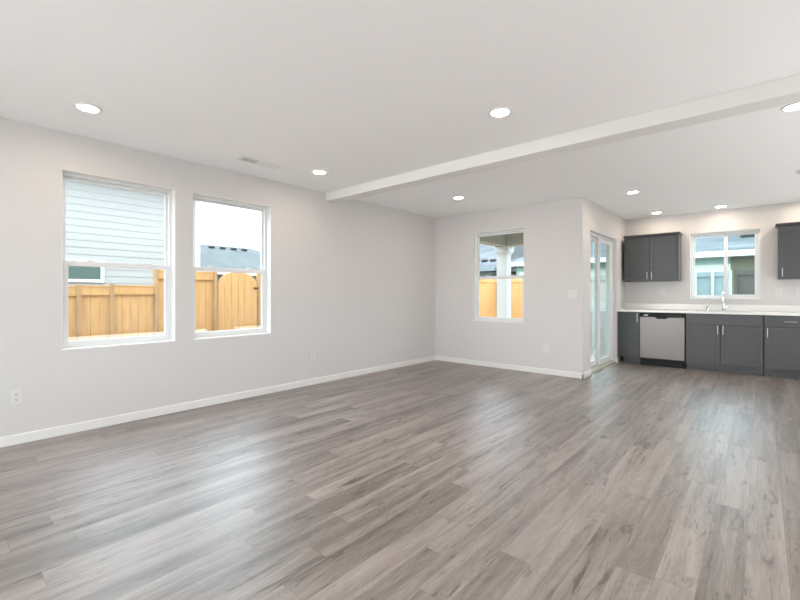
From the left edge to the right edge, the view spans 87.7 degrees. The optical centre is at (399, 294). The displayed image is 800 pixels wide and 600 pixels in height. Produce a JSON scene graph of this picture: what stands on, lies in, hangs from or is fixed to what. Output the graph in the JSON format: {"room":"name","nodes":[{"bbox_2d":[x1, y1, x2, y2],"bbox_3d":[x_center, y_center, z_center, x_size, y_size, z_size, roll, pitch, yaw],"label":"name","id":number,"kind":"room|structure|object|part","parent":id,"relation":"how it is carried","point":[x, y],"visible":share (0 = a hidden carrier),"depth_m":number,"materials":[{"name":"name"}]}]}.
{"room":"empty living room","nodes":[
{"label":"empty living room","id":0,"kind":"room"},
{"bbox_2d":[0,117,434,436],"bbox_3d":[-2.341,-0.093,4.223,0.160,2.560,9.222,0,0,41],"label":"wall","id":1,"kind":"structure","parent":0,"point":[353,280],"depth_m":4.30,"materials":[{"name":"paint"}]},
{"bbox_2d":[10,389,22,404],"bbox_3d":[-3.036,0.815,3.295,0.008,0.118,0.074,0,0,41],"label":"wall outlet","id":2,"kind":"object","parent":1,"relation":"attached to","point":[16,396],"visible":1,"depth_m":3.29,"materials":[{"name":"white plastic"}]},
{"bbox_2d":[61,169,174,350],"bbox_3d":[-2.617,-0.288,3.901,0.155,1.536,0.904,0,0,41],"label":"window","id":3,"kind":"structure","parent":1,"relation":"in","point":[168,267],"depth_m":3.90,"materials":[{"name":"white plastic"}]},
{"bbox_3d":[-2.662,-0.641,3.940,0.023,0.771,0.844,0,0,41],"label":"sash","id":4,"kind":"part","parent":3,"relation":"part of","materials":[{"name":"glass"}]},
{"bbox_3d":[-2.639,0.078,3.921,0.030,0.742,0.844,0,0,41],"label":"sash","id":5,"kind":"part","parent":3,"relation":"part of","materials":[{"name":"white plastic"}]},
{"bbox_3d":[-2.591,0.473,3.878,0.085,0.013,0.904,0,0,41],"label":"sill","id":6,"kind":"part","parent":3,"relation":"part of","materials":[{"name":"paint"}]},
{"bbox_2d":[0,355,435,447],"bbox_3d":[-2.275,1.148,4.167,0.013,0.078,8.902,0,0,41],"label":"baseboard","id":7,"kind":"structure","parent":1,"relation":"attached to","point":[30,436],"depth_m":4.18,"materials":[{"name":"paint"}]},
{"bbox_2d":[193,193,270,339],"bbox_3d":[-1.910,-0.288,4.715,0.155,1.536,0.910,0,0,41],"label":"window","id":8,"kind":"structure","parent":1,"relation":"in","point":[265,271],"depth_m":4.96,"materials":[{"name":"white plastic"}]},
{"bbox_3d":[-1.954,-0.641,4.754,0.023,0.771,0.850,0,0,41],"label":"sash","id":9,"kind":"part","parent":8,"relation":"part of","materials":[{"name":"glass"}]},
{"bbox_3d":[-1.932,0.078,4.734,0.030,0.742,0.850,0,0,41],"label":"sash","id":10,"kind":"part","parent":8,"relation":"part of","materials":[{"name":"glass"}]},
{"bbox_3d":[-1.883,0.473,4.692,0.085,0.013,0.910,0,0,41],"label":"sill","id":11,"kind":"part","parent":8,"relation":"part of","materials":[{"name":"paint"}]},
{"bbox_2d":[0,360,799,599],"bbox_3d":[1.163,1.247,2.797,7.320,0.120,11.669,0,0,41],"label":"floor","id":12,"kind":"structure","parent":0,"point":[435,479],"depth_m":2.48,"materials":[{"name":"grey laminate"}]},
{"bbox_2d":[618,311,640,363],"bbox_3d":[4.096,0.744,7.348,0.345,0.885,0.623,0,0,41],"label":"base cabinet","id":13,"kind":"object","parent":12,"relation":"on","point":[630,321],"depth_m":7.14,"materials":[{"name":"wood"}]},
{"bbox_3d":[3.851,0.692,7.271,0.076,0.780,0.020,0,0,41],"label":"filler strip","id":14,"kind":"part","parent":13,"relation":"part of","materials":[{"name":"grey wood"}]},
{"bbox_3d":[3.958,0.689,7.112,0.235,0.745,0.019,0,0,41],"label":"door","id":15,"kind":"part","parent":13,"relation":"part of","materials":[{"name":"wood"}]},
{"bbox_2d":[640,312,685,368],"bbox_3d":[4.463,0.747,7.015,0.625,0.880,0.593,0,0,41],"label":"dishwasher","id":16,"kind":"object","parent":12,"relation":"on","point":[662,335],"visible":0.99,"depth_m":6.78,"materials":[{"name":"silver metal"}]},
{"bbox_3d":[4.307,1.129,6.836,0.625,0.115,0.040,0,0,41],"label":"toe panel","id":17,"kind":"part","parent":16,"relation":"part of","materials":[{"name":"black plastic"}]},
{"bbox_3d":[4.286,0.345,6.811,0.623,0.061,0.050,0,0,41],"label":"control panel","id":18,"kind":"part","parent":16,"relation":"part of","materials":[{"name":"black plastic"}]},
{"bbox_2d":[686,313,762,375],"bbox_3d":[5.064,0.744,6.506,0.930,0.885,0.623,0,0,41],"label":"base cabinet","id":19,"kind":"object","parent":12,"relation":"on","point":[732,343],"visible":1,"depth_m":6.28,"materials":[{"name":"wood"}]},
{"bbox_3d":[4.704,0.767,6.464,0.428,0.590,0.019,0,0,41],"label":"door","id":20,"kind":"part","parent":19,"relation":"part of","materials":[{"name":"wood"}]},
{"bbox_2d":[617,309,799,315],"bbox_3d":[4.915,0.283,6.644,2.505,0.034,0.619,0,0,41],"label":"countertop","id":21,"kind":"structure","parent":19,"relation":"on","point":[619,310],"depth_m":6.45,"materials":[{"name":"white stone"}]},
{"bbox_2d":[721,292,729,310],"bbox_3d":[5.159,0.115,6.641,0.187,0.302,0.113,0,0,-23],"label":"kitchen faucet","id":22,"kind":"object","parent":21,"relation":"on","point":[723,295],"visible":1,"depth_m":6.67,"materials":[{"name":"silver metal"}]},
{"bbox_3d":[5.052,0.767,6.162,0.482,0.590,0.019,0,0,41],"label":"door","id":23,"kind":"part","parent":19,"relation":"part of","materials":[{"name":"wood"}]},
{"bbox_2d":[764,315,799,378],"bbox_3d":[5.633,0.744,6.012,0.563,0.885,0.623,0,0,41],"label":"base cabinet","id":24,"kind":"object","parent":12,"relation":"on","point":[781,333],"visible":0.99,"depth_m":5.87,"materials":[{"name":"wood"}]},
{"bbox_3d":[5.457,0.388,5.809,0.548,0.153,0.019,0,0,41],"label":"drawer","id":25,"kind":"part","parent":24,"relation":"part of","materials":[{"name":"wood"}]},
{"bbox_3d":[5.457,0.767,5.809,0.548,0.590,0.019,0,0,41],"label":"door","id":26,"kind":"part","parent":24,"relation":"part of","materials":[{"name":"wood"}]},
{"bbox_2d":[0,0,799,219],"bbox_3d":[1.163,-1.473,2.797,7.320,0.200,11.669,0,0,41],"label":"ceiling","id":27,"kind":"structure","parent":0,"point":[357,92],"depth_m":2.73,"materials":[{"name":"paint"}]},
{"bbox_2d":[73,102,101,112],"bbox_3d":[-2.295,-1.369,3.061,0.172,0.009,0.172,0,0,41],"label":"recessed light","id":28,"kind":"object","parent":27,"relation":"in","point":[86,107],"visible":1,"depth_m":3.05,"materials":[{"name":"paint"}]},
{"bbox_2d":[237,156,280,168],"bbox_3d":[-1.466,-1.369,4.342,0.145,0.008,0.430,0,0,41],"label":"ceiling vent","id":29,"kind":"object","parent":27,"relation":"in","point":[244,158],"visible":1,"depth_m":4.32,"materials":[{"name":"metal"}]},
{"bbox_2d":[312,170,326,174],"bbox_3d":[-0.904,-1.369,4.676,0.172,0.009,0.172,0,0,41],"label":"recessed light","id":30,"kind":"object","parent":27,"relation":"in","point":[318,172],"visible":1,"depth_m":4.67,"materials":[{"name":"white"}]},
{"bbox_2d":[452,196,464,198],"bbox_3d":[0.831,-1.369,5.909,0.172,0.009,0.172,0,0,41],"label":"recessed light","id":31,"kind":"object","parent":27,"relation":"in","point":[455,197],"visible":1,"depth_m":5.88,"materials":[{"name":"white plastic"}]},
{"bbox_2d":[488,107,511,117],"bbox_3d":[0.753,-1.369,3.136,0.172,0.009,0.172,0,0,41],"label":"recessed light","id":32,"kind":"object","parent":27,"relation":"in","point":[497,112],"visible":1,"depth_m":3.13,"materials":[{"name":"white plastic"}]},
{"bbox_2d":[326,74,799,202],"bbox_3d":[1.694,-1.317,3.407,7.000,0.113,0.185,0,0,41],"label":"beam","id":33,"kind":"structure","parent":27,"relation":"attached to","point":[784,91],"depth_m":3.35,"materials":[{"name":"paint"}]},
{"bbox_2d":[626,190,639,193],"bbox_3d":[3.130,-1.369,5.591,0.172,0.009,0.172,0,0,41],"label":"recessed light","id":34,"kind":"object","parent":27,"relation":"in","point":[634,191],"visible":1,"depth_m":5.59,"materials":[{"name":"white plastic"}]},
{"bbox_2d":[780,102,799,111],"bbox_3d":[2.890,-1.369,3.036,0.172,0.009,0.172,0,0,41],"label":"recessed light","id":35,"kind":"object","parent":27,"relation":"in","point":[793,106],"visible":0.95,"depth_m":3.05,"materials":[{"name":"white"}]},
{"bbox_2d":[435,197,585,372],"bbox_3d":[1.656,-0.093,6.753,2.554,2.560,0.160,0,0,41],"label":"wall","id":36,"kind":"structure","parent":0,"point":[554,231],"depth_m":6.37,"materials":[{"name":"paint"}]},
{"bbox_2d":[473,228,523,322],"bbox_3d":[1.620,-0.288,6.781,0.911,1.481,0.155,0,0,41],"label":"window","id":37,"kind":"structure","parent":36,"relation":"in","point":[476,236],"depth_m":7.04,"materials":[{"name":"white plastic"}]},
{"bbox_3d":[1.597,0.446,6.755,0.911,0.013,0.085,0,0,41],"label":"sill","id":38,"kind":"part","parent":37,"relation":"part of","materials":[{"name":"paint"}]},
{"bbox_3d":[1.639,0.063,6.803,0.851,0.718,0.030,0,0,41],"label":"sash","id":39,"kind":"part","parent":37,"relation":"part of","materials":[{"name":"glass"}]},
{"bbox_3d":[1.659,-0.628,6.825,0.851,0.740,0.023,0,0,41],"label":"sash","id":40,"kind":"part","parent":37,"relation":"part of","materials":[{"name":"clear glass"}]},
{"bbox_2d":[436,356,582,378],"bbox_3d":[1.605,1.148,6.683,2.567,0.078,0.013,0,0,41],"label":"baseboard","id":41,"kind":"structure","parent":36,"relation":"attached to","point":[441,358],"depth_m":6.52,"materials":[{"name":"paint"}]},
{"bbox_2d":[543,344,547,352],"bbox_3d":[2.171,0.809,6.193,0.074,0.118,0.008,0,0,41],"label":"wall outlet","id":42,"kind":"object","parent":36,"relation":"attached to","point":[545,347],"visible":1,"depth_m":6.19,"materials":[{"name":"white plastic"}]},
{"bbox_2d":[568,290,576,297],"bbox_3d":[2.461,-0.003,5.941,0.116,0.118,0.009,0,0,41],"label":"light switch","id":43,"kind":"object","parent":36,"relation":"attached to","point":[571,293],"visible":1,"depth_m":5.94,"materials":[{"name":"white plastic"}]},
{"bbox_2d":[586,199,624,370],"bbox_3d":[3.415,-0.093,6.950,0.160,2.560,2.446,0,0,41],"label":"wall","id":44,"kind":"structure","parent":0,"point":[600,221],"depth_m":7.03,"materials":[{"name":"paint"}]},
{"bbox_2d":[582,369,590,378],"bbox_3d":[2.687,1.148,5.982,0.013,0.078,0.376,0,0,41],"label":"baseboard","id":45,"kind":"structure","parent":44,"relation":"attached to","point":[587,373],"depth_m":5.95,"materials":[{"name":"paint"}]},
{"bbox_2d":[590,232,614,372],"bbox_3d":[3.217,0.119,6.737,0.138,2.135,1.459,0,0,41],"label":"door","id":46,"kind":"structure","parent":44,"relation":"in","point":[598,363],"depth_m":6.98,"materials":[{"name":"white plastic"}]},
{"bbox_3d":[2.972,0.117,6.517,0.030,2.051,0.724,0,0,41],"label":"fixed panel","id":47,"kind":"part","parent":46,"relation":"part of","materials":[{"name":"clear glass"}]},
{"bbox_3d":[3.434,0.117,6.989,0.030,2.051,0.715,0,0,41],"label":"sliding panel","id":48,"kind":"part","parent":46,"relation":"part of","materials":[{"name":"clear glass"}]},
{"bbox_2d":[625,202,799,370],"bbox_3d":[5.963,-0.093,6.249,4.606,2.560,0.160,0,0,41],"label":"wall","id":49,"kind":"structure","parent":0,"point":[765,217],"depth_m":6.76,"materials":[{"name":"paint"}]},
{"bbox_2d":[623,232,682,281],"bbox_3d":[4.403,-0.626,7.258,0.836,0.810,0.361,0,0,41],"label":"upper cabinet","id":50,"kind":"object","parent":49,"relation":"attached to","point":[656,257],"visible":1,"depth_m":7.13,"materials":[{"name":"wood"}]},
{"bbox_3d":[4.160,-0.605,7.287,0.361,0.756,0.019,0,0,41],"label":"door","id":51,"kind":"part","parent":50,"relation":"part of","materials":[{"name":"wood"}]},
{"bbox_3d":[4.404,-1.011,7.259,0.836,0.040,0.358,0,0,41],"label":"crown","id":52,"kind":"part","parent":50,"relation":"part of","materials":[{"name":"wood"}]},
{"bbox_3d":[4.445,-0.605,7.039,0.383,0.756,0.019,0,0,41],"label":"door","id":53,"kind":"part","parent":50,"relation":"part of","materials":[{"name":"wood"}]},
{"bbox_2d":[660,289,664,294],"bbox_3d":[4.612,-0.038,7.312,0.074,0.118,0.008,0,0,41],"label":"wall outlet","id":54,"kind":"object","parent":49,"relation":"attached to","point":[662,291],"visible":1,"depth_m":7.31,"materials":[{"name":"white plastic"}]},
{"bbox_2d":[625,303,799,311],"bbox_3d":[5.111,0.215,6.869,2.505,0.100,0.020,0,0,41],"label":"backsplash","id":55,"kind":"structure","parent":49,"relation":"attached to","point":[771,308],"depth_m":6.80,"materials":[{"name":"white stone"}]},
{"bbox_2d":[690,228,759,298],"bbox_3d":[5.308,-0.473,6.816,0.902,1.105,0.155,0,0,41],"label":"window","id":56,"kind":"structure","parent":49,"relation":"in","point":[756,231],"depth_m":6.80,"materials":[{"name":"white plastic"}]},
{"bbox_3d":[5.205,-0.473,6.983,0.457,1.034,0.023,0,0,41],"label":"fixed sash","id":57,"kind":"part","parent":56,"relation":"part of","materials":[{"name":"clear glass"}]},
{"bbox_3d":[5.280,0.073,6.784,0.902,0.013,0.070,0,0,41],"label":"sill","id":58,"kind":"part","parent":56,"relation":"part of","materials":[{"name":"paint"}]},
{"bbox_3d":[5.479,-0.473,6.699,0.420,1.034,0.033,0,0,41],"label":"sliding sash","id":59,"kind":"part","parent":56,"relation":"part of","materials":[{"name":"clear glass"}]},
{"bbox_2d":[775,288,781,295],"bbox_3d":[5.751,-0.033,6.322,0.074,0.118,0.008,0,0,41],"label":"wall outlet","id":60,"kind":"object","parent":49,"relation":"attached to","point":[778,291],"visible":1,"depth_m":6.32,"materials":[{"name":"white plastic"}]},
{"bbox_2d":[775,222,799,279],"bbox_3d":[5.811,-0.626,6.033,0.548,0.810,0.361,0,0,41],"label":"upper cabinet","id":61,"kind":"object","parent":49,"relation":"attached to","point":[788,233],"visible":1,"depth_m":6.01,"materials":[{"name":"wood"}]},
{"bbox_3d":[5.812,-1.011,6.035,0.548,0.040,0.358,0,0,41],"label":"crown","id":62,"kind":"part","parent":61,"relation":"part of","materials":[{"name":"wood"}]},
{"bbox_2d":[796,288,799,295],"bbox_3d":[5.921,-0.033,6.174,0.074,0.118,0.008,0,0,41],"label":"wall outlet","id":63,"kind":"object","parent":49,"relation":"attached to","point":[797,289],"visible":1,"depth_m":6.18,"materials":[{"name":"white plastic"}]},
{"label":"outside","id":64,"kind":"structure","parent":0,"visible":0},
{"bbox_2d":[590,348,605,356],"bbox_3d":[3.198,1.607,10.471,80.000,0.200,100.000,0,0,41],"label":"ground","id":65,"kind":"structure","parent":64,"point":[592,350],"depth_m":10.75,"materials":[{"name":"soil"}]},
{"bbox_2d":[66,180,199,285],"bbox_3d":[-10.914,-1.053,6.700,8.450,5.120,12.590,0,0,41],"label":"house","id":66,"kind":"structure","parent":65,"relation":"on","point":[104,223],"depth_m":7.54,"materials":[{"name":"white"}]},
{"bbox_3d":[-5.681,-0.401,6.947,0.015,0.285,1.130,0,0,41],"label":"pane","id":67,"kind":"part","parent":66,"relation":"part of","materials":[{"name":"teal glass"}]},
{"bbox_2d":[68,269,216,340],"bbox_3d":[-4.803,0.567,4.165,0.090,1.880,5.984,0,0,41],"label":"fence","id":68,"kind":"object","parent":65,"relation":"on","point":[94,311],"visible":0.31,"depth_m":5.52,"materials":[{"name":"beige wood"}]},
{"bbox_3d":[-4.263,-0.033,4.763,0.022,0.105,0.895,0,0,41],"label":"rail","id":69,"kind":"part","parent":68,"relation":"part of","materials":[{"name":"brown wood"}]},
{"bbox_3d":[-4.282,0.686,4.780,0.022,1.542,0.892,0,0,41],"label":"board panel","id":70,"kind":"part","parent":68,"relation":"part of","materials":[{"name":"brown wood"}]},
{"bbox_3d":[-3.966,0.692,5.128,0.090,1.630,0.048,0,0,41],"label":"post","id":71,"kind":"part","parent":68,"relation":"part of","materials":[{"name":"brown wood"}]},
{"bbox_3d":[-3.859,0.682,5.264,0.021,1.550,0.297,0,0,41],"label":"board panel","id":72,"kind":"part","parent":68,"relation":"part of","materials":[{"name":"brown wood"}]},
{"bbox_3d":[-3.841,-0.041,5.248,0.022,0.105,0.300,0,0,41],"label":"rail","id":73,"kind":"part","parent":68,"relation":"part of","materials":[{"name":"brown wood"}]},
{"bbox_3d":[-3.849,-0.102,5.255,0.054,0.018,0.300,0,0,41],"label":"cap rail","id":74,"kind":"part","parent":68,"relation":"part of","materials":[{"name":"brown wood"}]},
{"bbox_3d":[-3.740,0.687,5.387,0.090,1.640,0.048,0,0,41],"label":"post","id":75,"kind":"part","parent":68,"relation":"part of","materials":[{"name":"brown wood"}]},
{"bbox_3d":[-3.575,0.678,5.591,0.022,1.558,0.480,0,0,41],"label":"board panel","id":76,"kind":"part","parent":68,"relation":"part of","materials":[{"name":"brown wood"}]},
{"bbox_3d":[-3.557,-0.049,5.575,0.022,0.105,0.483,0,0,41],"label":"rail","id":77,"kind":"part","parent":68,"relation":"part of","materials":[{"name":"brown wood"}]},
{"bbox_3d":[-3.564,-0.110,5.582,0.054,0.018,0.483,0,0,41],"label":"cap rail","id":78,"kind":"part","parent":68,"relation":"part of","materials":[{"name":"brown wood"}]},
{"bbox_3d":[-3.393,0.582,5.786,0.090,1.850,0.048,0,0,41],"label":"post","id":79,"kind":"part","parent":68,"relation":"part of","materials":[{"name":"brown wood"}]},
{"bbox_3d":[-3.131,0.568,6.101,0.023,1.777,0.767,0,0,41],"label":"board panel","id":80,"kind":"part","parent":68,"relation":"part of","materials":[{"name":"brown wood"}]},
{"bbox_3d":[-3.113,-0.268,6.086,0.022,0.105,0.770,0,0,41],"label":"rail","id":81,"kind":"part","parent":68,"relation":"part of","materials":[{"name":"brown wood"}]},
{"bbox_3d":[-2.855,0.567,6.405,0.090,1.880,0.048,0,0,41],"label":"post","id":82,"kind":"part","parent":68,"relation":"part of","materials":[{"name":"brown wood"}]},
{"bbox_2d":[200,244,260,330],"bbox_3d":[-7.841,-0.353,19.340,8.820,3.720,7.220,0,0,41],"label":"house","id":83,"kind":"structure","parent":65,"relation":"on","point":[217,256],"depth_m":16.78,"materials":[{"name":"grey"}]},
{"bbox_2d":[256,274,496,327],"bbox_3d":[0.332,0.507,10.071,0.090,2.000,8.264,0,0,41],"label":"fence","id":84,"kind":"object","parent":65,"relation":"on","point":[487,286],"visible":0.06,"depth_m":12.68,"materials":[{"name":"beige wood"}]},
{"bbox_2d":[217,273,257,330],"bbox_3d":[-2.606,0.549,6.697,0.074,1.795,0.677,0,0,41],"label":"gate","id":85,"kind":"object","parent":84,"relation":"attached to","point":[237,292],"visible":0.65,"depth_m":6.67,"materials":[{"name":"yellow wood"}]},
{"bbox_3d":[-2.363,0.557,6.971,0.090,1.900,0.048,0,0,41],"label":"post","id":86,"kind":"part","parent":84,"relation":"part of","materials":[{"name":"brown wood"}]},
{"bbox_3d":[2.512,0.497,12.591,0.024,1.920,1.597,0,0,41],"label":"board panel","id":87,"kind":"part","parent":84,"relation":"part of","materials":[{"name":"brown wood"}]},
{"bbox_3d":[2.530,-0.411,12.576,0.022,0.105,1.600,0,0,41],"label":"rail","id":88,"kind":"part","parent":84,"relation":"part of","materials":[{"name":"brown wood"}]},
{"bbox_2d":[480,244,523,276],"bbox_3d":[2.946,-0.463,20.583,6.550,3.940,5.070,0,0,41],"label":"house","id":89,"kind":"structure","parent":65,"relation":"on","point":[488,258],"depth_m":17.78,"materials":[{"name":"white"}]},
{"bbox_2d":[496,279,522,317],"bbox_3d":[4.001,0.502,12.423,2.510,2.010,0.090,0,0,41],"label":"fence","id":90,"kind":"object","parent":65,"relation":"on","point":[516,284],"visible":0.06,"depth_m":12.79,"materials":[{"name":"wood"}]},
{"bbox_3d":[3.076,0.502,13.227,0.060,2.010,0.090,0,0,41],"label":"post","id":91,"kind":"part","parent":90,"relation":"part of","materials":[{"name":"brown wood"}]},
{"bbox_3d":[3.529,-0.418,12.814,1.165,0.110,0.022,0,0,41],"label":"rail","id":92,"kind":"part","parent":90,"relation":"part of","materials":[{"name":"brown wood"}]},
{"bbox_3d":[3.544,0.492,12.832,1.162,1.930,0.023,0,0,41],"label":"board panel","id":93,"kind":"part","parent":90,"relation":"part of","materials":[{"name":"brown wood"}]},
{"bbox_2d":[590,276,605,348],"bbox_3d":[5.710,0.492,10.937,2.000,2.030,0.090,0,0,41],"label":"fence","id":94,"kind":"object","parent":65,"relation":"on","point":[592,278],"visible":0.05,"depth_m":11.20,"materials":[{"name":"grey wood"}]},
{"bbox_3d":[5.334,-0.438,11.244,0.910,0.110,0.022,0,0,41],"label":"rail","id":95,"kind":"part","parent":94,"relation":"part of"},
{"bbox_2d":[511,234,754,294],"bbox_3d":[11.133,-0.628,14.835,12.870,4.270,7.120,0,0,41],"label":"house","id":96,"kind":"structure","parent":65,"relation":"on","point":[709,251],"depth_m":12.30,"materials":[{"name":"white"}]},
{"bbox_3d":[11.567,-0.443,10.282,5.320,1.260,0.018,0,0,41],"label":"wall panel","id":97,"kind":"part","parent":96,"relation":"part of","materials":[{"name":"green"}]},
{"bbox_2d":[741,234,754,237],"bbox_3d":[10.382,-1.723,12.394,0.360,0.180,0.230,0,0,41],"label":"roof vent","id":98,"kind":"object","parent":96,"relation":"attached to","point":[750,235],"depth_m":12.30,"materials":[{"name":"plastic"}]},
{"bbox_2d":[695,270,731,294],"bbox_3d":[6.985,0.482,9.828,1.340,2.050,0.090,0,0,41],"label":"fence","id":99,"kind":"structure","parent":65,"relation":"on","point":[706,283],"depth_m":9.60,"materials":[{"name":"wood"}]},
{"bbox_3d":[6.985,0.482,9.828,0.060,2.050,0.090,0,0,41],"label":"post","id":100,"kind":"part","parent":99,"relation":"part of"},
{"bbox_3d":[7.096,-0.458,9.712,0.260,0.110,0.022,0,0,41],"label":"rail","id":101,"kind":"part","parent":99,"relation":"part of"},
{"bbox_3d":[7.114,0.472,9.732,0.257,1.970,0.018,0,0,41],"label":"board panel","id":102,"kind":"part","parent":99,"relation":"part of","materials":[{"name":"teal wood"}]},
{"bbox_3d":[7.227,0.482,9.618,0.060,2.050,0.090,0,0,41],"label":"post","id":103,"kind":"part","parent":99,"relation":"part of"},
{"bbox_3d":[7.338,-0.458,9.502,0.260,0.110,0.022,0,0,41],"label":"rail","id":104,"kind":"part","parent":99,"relation":"part of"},
{"bbox_3d":[7.353,0.472,9.520,0.257,1.970,0.018,0,0,41],"label":"board panel","id":105,"kind":"part","parent":99,"relation":"part of","materials":[{"name":"wood"}]},
{"bbox_3d":[7.468,0.482,9.408,0.060,2.050,0.090,0,0,41],"label":"post","id":106,"kind":"part","parent":99,"relation":"part of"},
{"bbox_2d":[734,269,754,294],"bbox_3d":[9.045,0.472,8.037,4.040,2.070,0.090,0,0,41],"label":"fence","id":107,"kind":"object","parent":65,"relation":"on","point":[744,280],"visible":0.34,"depth_m":9.24,"materials":[{"name":"grey wood"}]},
{"bbox_3d":[7.544,0.472,9.343,0.060,2.070,0.090,0,0,41],"label":"post","id":108,"kind":"part","parent":107,"relation":"part of","materials":[{"name":"grey wood"}]},
{"bbox_3d":[8.034,-0.478,8.896,1.267,0.110,0.022,0,0,41],"label":"rail","id":109,"kind":"part","parent":107,"relation":"part of","materials":[{"name":"grey wood"}]},
{"bbox_3d":[8.050,0.462,8.914,1.264,1.990,0.022,0,0,41],"label":"board panel","id":110,"kind":"part","parent":107,"relation":"part of","materials":[{"name":"grey wood"}]},
{"bbox_3d":[2.389,1.372,7.870,2.594,0.270,2.488,0,0,41],"label":"porch slab","id":111,"kind":"object","parent":65,"relation":"on","visible":0},
{"bbox_2d":[494,246,513,317],"bbox_3d":[2.292,0.095,9.178,0.320,2.284,0.320,0,0,41],"label":"porch column","id":112,"kind":"structure","parent":111,"relation":"on","point":[503,253],"depth_m":9.09,"materials":[{"name":"white wood"}]},
{"bbox_2d":[480,232,523,246],"bbox_3d":[2.416,-1.211,7.721,2.359,0.325,2.298,0,0,41],"label":"beam","id":113,"kind":"structure","parent":112,"relation":"on","point":[515,239],"depth_m":8.80,"materials":[{"name":"paint"}]}
]}

